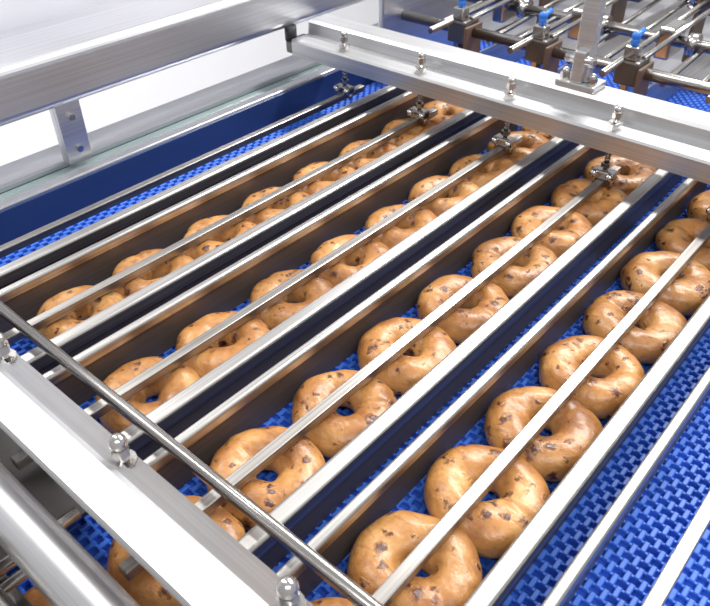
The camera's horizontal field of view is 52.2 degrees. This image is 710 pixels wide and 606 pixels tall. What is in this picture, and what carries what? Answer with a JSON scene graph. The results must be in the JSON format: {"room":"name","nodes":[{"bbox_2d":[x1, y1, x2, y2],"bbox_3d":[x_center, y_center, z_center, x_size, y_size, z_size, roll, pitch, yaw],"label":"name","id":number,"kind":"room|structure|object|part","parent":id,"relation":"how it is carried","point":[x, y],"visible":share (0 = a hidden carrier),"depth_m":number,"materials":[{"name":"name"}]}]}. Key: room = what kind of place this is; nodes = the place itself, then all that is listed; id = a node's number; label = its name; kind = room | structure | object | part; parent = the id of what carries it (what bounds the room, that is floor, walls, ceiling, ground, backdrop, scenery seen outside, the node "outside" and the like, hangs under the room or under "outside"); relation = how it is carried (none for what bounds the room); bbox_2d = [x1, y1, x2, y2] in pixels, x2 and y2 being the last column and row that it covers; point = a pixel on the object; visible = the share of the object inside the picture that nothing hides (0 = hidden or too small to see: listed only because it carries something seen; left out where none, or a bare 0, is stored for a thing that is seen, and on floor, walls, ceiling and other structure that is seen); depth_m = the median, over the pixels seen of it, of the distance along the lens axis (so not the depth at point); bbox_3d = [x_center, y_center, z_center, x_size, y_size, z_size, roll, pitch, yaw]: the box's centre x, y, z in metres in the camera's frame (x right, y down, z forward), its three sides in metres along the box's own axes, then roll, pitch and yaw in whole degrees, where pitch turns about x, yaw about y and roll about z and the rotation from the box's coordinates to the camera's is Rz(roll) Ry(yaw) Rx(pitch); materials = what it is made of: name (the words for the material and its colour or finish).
{"room":"processing plant","nodes":[
{"label":"processing plant","id":0,"kind":"room"},
{"bbox_2d":[0,0,378,165],"bbox_3d":[-1.157,-2.208,2.490,0.100,3.350,8.500,28,46,31],"label":"wall","id":1,"kind":"structure","parent":0,"point":[35,133],"depth_m":3.57,"materials":[{"name":"white paint"}]},
{"bbox_3d":[0.975,0.245,2.079,7.500,0.050,8.500,28,46,31],"label":"floor","id":2,"kind":"structure","parent":0,"visible":0},
{"bbox_2d":[0,23,377,245],"bbox_3d":[0.093,-0.160,1.760,0.128,1.000,2.850,28,46,31],"label":"rail","id":3,"kind":"object","parent":2,"relation":"on","point":[24,178],"depth_m":1.08,"materials":[{"name":"metal"}]},
{"bbox_2d":[0,0,363,164],"bbox_3d":[0.030,-0.686,1.411,0.208,0.260,2.850,28,46,31],"label":"beam","id":4,"kind":"structure","parent":3,"relation":"on","point":[55,54],"depth_m":1.00,"materials":[{"name":"metal"}]},
{"bbox_2d":[0,348,312,605],"bbox_3d":[-0.165,0.108,0.467,1.250,0.028,0.052,28,46,31],"label":"cross beam","id":5,"kind":"structure","parent":4,"relation":"attached to","point":[199,563],"depth_m":0.43,"materials":[{"name":"metal"}]},
{"bbox_2d":[0,30,363,258],"bbox_3d":[-0.249,-0.223,0.951,0.032,0.129,0.795,28,46,31],"label":"bar","id":6,"kind":"object","parent":5,"relation":"attached to","point":[345,91],"visible":0.94,"depth_m":0.99,"materials":[{"name":"metal"}]},
{"bbox_2d":[3,51,437,345],"bbox_3d":[-0.135,-0.162,0.872,0.032,0.129,0.795,28,46,31],"label":"bar","id":7,"kind":"object","parent":5,"relation":"attached to","point":[419,115],"visible":0.91,"depth_m":0.88,"materials":[{"name":"metal"}]},
{"bbox_2d":[0,75,522,469],"bbox_3d":[-0.020,-0.102,0.792,0.032,0.129,0.795,28,46,31],"label":"bar","id":8,"kind":"object","parent":5,"relation":"attached to","point":[503,142],"visible":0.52,"depth_m":0.77,"materials":[{"name":"metal"}]},
{"bbox_2d":[107,104,623,580],"bbox_3d":[0.095,-0.041,0.713,0.032,0.129,0.795,28,46,31],"label":"bar","id":9,"kind":"object","parent":5,"relation":"attached to","point":[602,174],"visible":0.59,"depth_m":0.68,"materials":[{"name":"metal"}]},
{"bbox_2d":[276,206,709,605],"bbox_3d":[0.210,0.019,0.634,0.032,0.129,0.795,28,46,31],"label":"bar","id":10,"kind":"object","parent":5,"relation":"attached to","point":[287,587],"visible":1,"depth_m":0.59,"materials":[{"name":"metal"}]},
{"bbox_2d":[641,490,709,605],"bbox_3d":[0.317,0.076,0.560,0.032,0.129,0.795,28,46,31],"label":"bar","id":11,"kind":"object","parent":5,"relation":"attached to","point":[679,558],"visible":1,"depth_m":0.52,"materials":[{"name":"metal"}]},
{"bbox_2d":[284,14,709,183],"bbox_3d":[0.453,-0.173,0.854,1.445,0.050,0.089,28,46,31],"label":"cross beam","id":12,"kind":"structure","parent":4,"relation":"attached to","point":[663,135],"depth_m":0.99,"materials":[{"name":"metal"}]},
{"bbox_2d":[555,0,606,93],"bbox_3d":[0.298,-0.400,0.878,0.056,0.280,0.038,28,46,31],"label":"support bracket","id":13,"kind":"object","parent":12,"relation":"on","point":[582,78],"visible":1,"depth_m":0.93,"materials":[{"name":"metal"}]},
{"bbox_3d":[0.134,-0.490,1.451,0.006,0.098,2.850,28,46,31],"label":"side guard","id":14,"kind":"part","parent":3,"relation":"part of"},
{"bbox_2d":[0,301,383,605],"bbox_3d":[-0.118,0.130,0.552,1.250,0.025,0.018,28,46,31],"label":"rod","id":15,"kind":"object","parent":3,"relation":"attached to","point":[307,555],"visible":1,"depth_m":0.54,"materials":[{"name":"metal"}]},
{"bbox_2d":[0,0,709,605],"bbox_3d":[0.632,0.144,1.404,1.295,0.948,2.850,28,46,31],"label":"conveyor belt","id":16,"kind":"object","parent":2,"relation":"on","point":[626,571],"visible":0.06,"depth_m":0.63,"materials":[{"name":"blue plastic"}]},
{"bbox_2d":[23,586,51,605],"bbox_3d":[-0.203,0.236,0.499,0.100,0.036,0.105,-29,46,-32],"label":"bagel","id":17,"kind":"object","parent":16,"relation":"on","point":[33,595],"visible":0.11,"depth_m":0.51,"materials":[{"name":"orange food"}]},
{"bbox_2d":[0,428,139,605],"bbox_3d":[-0.229,0.262,0.384,1.138,0.095,0.386,28,46,31],"label":"roller","id":18,"kind":"object","parent":16,"relation":"on","point":[36,513],"visible":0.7,"depth_m":0.46,"materials":[{"name":"metal"}]},
{"bbox_2d":[36,285,123,339],"bbox_3d":[-0.292,0.018,0.779,0.104,0.036,0.099,29,47,32],"label":"bagel","id":19,"kind":"object","parent":16,"relation":"on","point":[61,325],"visible":0.42,"depth_m":0.78,"materials":[{"name":"brown food"}]},
{"bbox_2d":[96,357,199,433],"bbox_3d":[-0.193,0.090,0.686,0.100,0.035,0.104,-29,46,-31],"label":"bagel","id":20,"kind":"object","parent":16,"relation":"on","point":[181,377],"visible":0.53,"depth_m":0.68,"materials":[{"name":"brown food"}]},
{"bbox_2d":[112,249,193,297],"bbox_3d":[-0.228,-0.027,0.836,0.106,0.036,0.101,28,47,32],"label":"bagel","id":21,"kind":"object","parent":16,"relation":"on","point":[182,259],"visible":0.32,"depth_m":0.83,"materials":[{"name":"brown food"}]},
{"bbox_2d":[106,495,245,605],"bbox_3d":[-0.138,0.191,0.556,0.105,0.035,0.100,26,45,30],"label":"bagel","id":22,"kind":"object","parent":16,"relation":"on","point":[143,588],"visible":0.18,"depth_m":0.53,"materials":[{"name":"brown food"}]},
{"bbox_2d":[0,85,406,288],"bbox_3d":[-0.158,-0.178,1.008,0.016,0.054,0.850,28,46,31],"label":"rail","id":23,"kind":"object","parent":16,"relation":"on","point":[18,269],"visible":0.4,"depth_m":0.93,"materials":[{"name":"metal"}]},
{"bbox_2d":[0,91,435,332],"bbox_3d":[-0.131,-0.163,0.989,0.010,0.054,0.850,28,46,31],"label":"rail","id":24,"kind":"object","parent":16,"relation":"on","point":[94,264],"visible":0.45,"depth_m":0.91,"materials":[{"name":"metal"}]},
{"bbox_2d":[183,215,256,259],"bbox_3d":[-0.162,-0.074,0.893,0.105,0.037,0.100,29,47,33],"label":"bagel","id":25,"kind":"object","parent":16,"relation":"on","point":[200,249],"visible":0.37,"depth_m":0.89,"materials":[{"name":"brown food"}]},
{"bbox_2d":[175,311,269,377],"bbox_3d":[-0.131,0.045,0.742,0.100,0.036,0.105,-29,46,-31],"label":"bagel","id":26,"kind":"object","parent":16,"relation":"on","point":[211,357],"visible":0.54,"depth_m":0.73,"materials":[{"name":"brown food"}]},
{"bbox_2d":[20,109,486,374],"bbox_3d":[-0.043,-0.117,0.929,0.016,0.054,0.850,28,46,31],"label":"rail","id":27,"kind":"object","parent":16,"relation":"on","point":[110,320],"visible":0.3,"depth_m":0.83,"materials":[{"name":"metal"}]},
{"bbox_2d":[207,426,324,529],"bbox_3d":[-0.074,0.145,0.614,0.105,0.036,0.100,24,44,28],"label":"bagel","id":28,"kind":"object","parent":16,"relation":"on","point":[293,467],"visible":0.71,"depth_m":0.61,"materials":[{"name":"brown food"}]},
{"bbox_2d":[240,187,309,224],"bbox_3d":[-0.100,-0.119,0.951,0.099,0.037,0.104,-29,46,-31],"label":"bagel","id":29,"kind":"object","parent":16,"relation":"on","point":[275,208],"visible":0.39,"depth_m":0.95,"materials":[{"name":"brown food"}]},
{"bbox_2d":[43,116,517,405],"bbox_3d":[-0.016,-0.103,0.910,0.010,0.054,0.850,28,46,31],"label":"rail","id":30,"kind":"object","parent":16,"relation":"on","point":[157,331],"visible":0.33,"depth_m":0.82,"materials":[{"name":"metal"}]},
{"bbox_2d":[250,269,333,329],"bbox_3d":[-0.066,-0.001,0.799,0.106,0.037,0.101,31,48,34],"label":"bagel","id":31,"kind":"object","parent":16,"relation":"on","point":[310,291],"visible":0.52,"depth_m":0.79,"materials":[{"name":"brown food"}]},
{"bbox_2d":[292,162,354,194],"bbox_3d":[-0.038,-0.164,1.008,0.099,0.036,0.104,-30,46,-32],"label":"bagel","id":32,"kind":"object","parent":16,"relation":"on","point":[339,173],"visible":0.38,"depth_m":1.00,"materials":[{"name":"brown food"}]},
{"bbox_2d":[310,597,354,605],"bbox_3d":[-0.017,0.246,0.483,0.104,0.037,0.099,30,47,33],"label":"bagel","id":33,"kind":"object","parent":16,"relation":"on","point":[330,601],"visible":0.73,"depth_m":0.51,"materials":[{"name":"orange food"}]},
{"bbox_2d":[292,369,396,457],"bbox_3d":[-0.010,0.100,0.670,0.105,0.035,0.100,30,47,33],"label":"bagel","id":34,"kind":"object","parent":16,"relation":"on","point":[335,431],"visible":0.69,"depth_m":0.66,"materials":[{"name":"brown food"}]},
{"bbox_2d":[310,235,388,286],"bbox_3d":[-0.003,-0.046,0.856,0.103,0.036,0.098,30,47,33],"label":"bagel","id":35,"kind":"object","parent":16,"relation":"on","point":[373,249],"visible":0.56,"depth_m":0.85,"materials":[{"name":"brown food"}]},
{"bbox_2d":[120,137,579,459],"bbox_3d":[0.071,-0.057,0.850,0.016,0.054,0.850,28,46,31],"label":"rail","id":36,"kind":"object","parent":16,"relation":"on","point":[188,406],"visible":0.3,"depth_m":0.75,"materials":[{"name":"metal"}]},
{"bbox_2d":[339,139,398,169],"bbox_3d":[0.026,-0.210,1.065,0.101,0.035,0.106,-29,46,-31],"label":"bagel","id":37,"kind":"object","parent":16,"relation":"on","point":[386,147],"visible":0.35,"depth_m":1.06,"materials":[{"name":"brown food"}]},
{"bbox_2d":[143,145,605,489],"bbox_3d":[0.099,-0.042,0.831,0.010,0.054,0.850,28,46,31],"label":"rail","id":38,"kind":"object","parent":16,"relation":"on","point":[265,396],"visible":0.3,"depth_m":0.73,"materials":[{"name":"metal"}]},
{"bbox_2d":[365,204,436,248],"bbox_3d":[0.061,-0.092,0.914,0.099,0.035,0.104,-30,47,-32],"label":"bagel","id":39,"kind":"object","parent":16,"relation":"on","point":[421,217],"visible":0.52,"depth_m":0.91,"materials":[{"name":"brown food"}]},
{"bbox_2d":[357,317,456,394],"bbox_3d":[0.054,0.052,0.730,0.104,0.036,0.099,25,45,29],"label":"bagel","id":40,"kind":"object","parent":16,"relation":"on","point":[426,353],"visible":0.63,"depth_m":0.71,"materials":[{"name":"brown food"}]},
{"bbox_2d":[381,118,436,145],"bbox_3d":[0.088,-0.255,1.121,0.105,0.037,0.100,26,46,30],"label":"bagel","id":41,"kind":"object","parent":16,"relation":"on","point":[414,132],"visible":0.35,"depth_m":1.12,"materials":[{"name":"brown food"}]},
{"bbox_2d":[347,510,481,605],"bbox_3d":[0.045,0.200,0.540,0.099,0.037,0.104,-29,46,-31],"label":"bagel","id":42,"kind":"object","parent":16,"relation":"on","point":[454,571],"visible":0.8,"depth_m":0.53,"materials":[{"name":"orange food"}]},
{"bbox_2d":[408,175,479,215],"bbox_3d":[0.124,-0.137,0.970,0.101,0.036,0.106,-31,47,-32],"label":"bagel","id":43,"kind":"object","parent":16,"relation":"on","point":[454,195],"visible":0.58,"depth_m":0.96,"materials":[{"name":"brown food"}]},
{"bbox_2d":[423,100,464,124],"bbox_3d":[0.151,-0.300,1.179,0.104,0.035,0.100,28,46,32],"label":"bagel","id":44,"kind":"object","parent":16,"relation":"on","point":[446,111],"visible":0.34,"depth_m":1.18,"materials":[{"name":"brown food"}]},
{"bbox_2d":[238,169,681,569],"bbox_3d":[0.186,0.004,0.771,0.016,0.054,0.850,28,46,31],"label":"rail","id":45,"kind":"object","parent":16,"relation":"on","point":[315,499],"visible":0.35,"depth_m":0.67,"materials":[{"name":"metal"}]},
{"bbox_2d":[416,274,508,343],"bbox_3d":[0.119,0.006,0.787,0.104,0.036,0.099,27,46,31],"label":"bagel","id":46,"kind":"object","parent":16,"relation":"on","point":[461,323],"visible":0.58,"depth_m":0.77,"materials":[{"name":"brown food"}]},
{"bbox_2d":[449,154,514,186],"bbox_3d":[0.187,-0.182,1.028,0.103,0.035,0.098,23,44,27],"label":"bagel","id":47,"kind":"object","parent":16,"relation":"on","point":[499,165],"visible":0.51,"depth_m":1.02,"materials":[{"name":"brown food"}]},
{"bbox_2d":[424,444,550,558],"bbox_3d":[0.107,0.158,0.593,0.100,0.036,0.105,-32,47,-33],"label":"bagel","id":48,"kind":"object","parent":16,"relation":"on","point":[492,526],"visible":0.73,"depth_m":0.58,"materials":[{"name":"brown food"}]},
{"bbox_2d":[276,178,706,597],"bbox_3d":[0.214,0.018,0.752,0.010,0.054,0.850,28,46,31],"label":"rail","id":49,"kind":"object","parent":16,"relation":"on","point":[336,539],"visible":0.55,"depth_m":0.65,"materials":[{"name":"metal"}]},
{"bbox_2d":[471,236,556,299],"bbox_3d":[0.187,-0.042,0.847,0.106,0.037,0.101,31,48,34],"label":"bagel","id":50,"kind":"object","parent":16,"relation":"on","point":[531,263],"visible":0.65,"depth_m":0.83,"materials":[{"name":"brown food"}]},
{"bbox_2d":[487,131,548,162],"bbox_3d":[0.250,-0.228,1.084,0.104,0.036,0.099,22,43,26],"label":"bagel","id":51,"kind":"object","parent":16,"relation":"on","point":[531,141],"visible":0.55,"depth_m":1.08,"materials":[{"name":"brown food"}]},
{"bbox_2d":[520,126,554,139],"bbox_3d":[0.311,-0.272,1.140,0.099,0.035,0.104,-28,46,-30],"label":"bagel","id":52,"kind":"object","parent":16,"relation":"on","point":[549,137],"depth_m":1.11,"materials":[{"name":"brown food"}]},
{"bbox_2d":[484,386,602,481],"bbox_3d":[0.168,0.114,0.649,0.105,0.035,0.100,23,44,27],"label":"bagel","id":53,"kind":"object","parent":16,"relation":"on","point":[574,427],"visible":0.6,"depth_m":0.63,"materials":[{"name":"brown food"}]},
{"bbox_2d":[378,0,709,103],"bbox_3d":[0.907,-0.508,1.298,1.288,0.196,1.200,28,46,31],"label":"machine","id":54,"kind":"object","parent":16,"relation":"on","point":[463,24],"visible":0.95,"depth_m":1.23,"materials":[{"name":"silver metal"}]},
{"bbox_2d":[511,206,592,257],"bbox_3d":[0.248,-0.088,0.905,0.106,0.037,0.101,28,46,31],"label":"bagel","id":55,"kind":"object","parent":16,"relation":"on","point":[565,234],"visible":0.62,"depth_m":0.89,"materials":[{"name":"brown food"}]},
{"bbox_2d":[463,294,709,605],"bbox_3d":[0.300,0.064,0.692,0.016,0.054,0.850,28,46,31],"label":"rail","id":56,"kind":"object","parent":16,"relation":"on","point":[503,578],"visible":1,"depth_m":0.57,"materials":[{"name":"metal"}]},
{"bbox_2d":[551,178,626,225],"bbox_3d":[0.313,-0.132,0.961,0.099,0.036,0.104,-30,47,-32],"label":"bagel","id":57,"kind":"object","parent":16,"relation":"on","point":[601,203],"visible":0.57,"depth_m":0.95,"materials":[{"name":"brown food"}]},
{"bbox_2d":[539,335,644,419],"bbox_3d":[0.231,0.070,0.704,0.104,0.037,0.099,26,45,30],"label":"bagel","id":58,"kind":"object","parent":16,"relation":"on","point":[606,389],"visible":0.73,"depth_m":0.69,"materials":[{"name":"brown food"}]},
{"bbox_2d":[583,155,656,195],"bbox_3d":[0.375,-0.177,1.018,0.105,0.035,0.100,21,43,26],"label":"bagel","id":59,"kind":"object","parent":16,"relation":"on","point":[632,174],"visible":0.39,"depth_m":1.01,"materials":[{"name":"brown food"}]},
{"bbox_2d":[540,365,709,605],"bbox_3d":[0.327,0.078,0.673,0.010,0.054,0.850,28,46,31],"label":"rail","id":60,"kind":"object","parent":16,"relation":"on","point":[567,585],"visible":1,"depth_m":0.55,"materials":[{"name":"metal"}]},
{"bbox_2d":[582,290,686,363],"bbox_3d":[0.295,0.024,0.762,0.105,0.035,0.100,27,46,30],"label":"bagel","id":61,"kind":"object","parent":16,"relation":"on","point":[656,329],"visible":0.66,"depth_m":0.75,"materials":[{"name":"brown food"}]},
{"bbox_2d":[620,251,709,315],"bbox_3d":[0.358,-0.025,0.823,0.100,0.036,0.104,-29,46,-31],"label":"bagel","id":62,"kind":"object","parent":16,"relation":"on","point":[690,288],"visible":0.64,"depth_m":0.81,"materials":[{"name":"brown food"}]},
{"bbox_2d":[655,218,709,270],"bbox_3d":[0.421,-0.069,0.878,0.106,0.037,0.101,29,47,32],"label":"bagel","id":63,"kind":"object","parent":16,"relation":"on","point":[677,235],"visible":0.51,"depth_m":0.88,"materials":[{"name":"brown food"}]},
{"bbox_2d":[686,190,709,218],"bbox_3d":[0.484,-0.113,0.934,0.105,0.036,0.100,27,46,31],"label":"bagel","id":64,"kind":"object","parent":16,"relation":"on","point":[697,207],"visible":0.59,"depth_m":0.93,"materials":[{"name":"brown food"}]}
]}

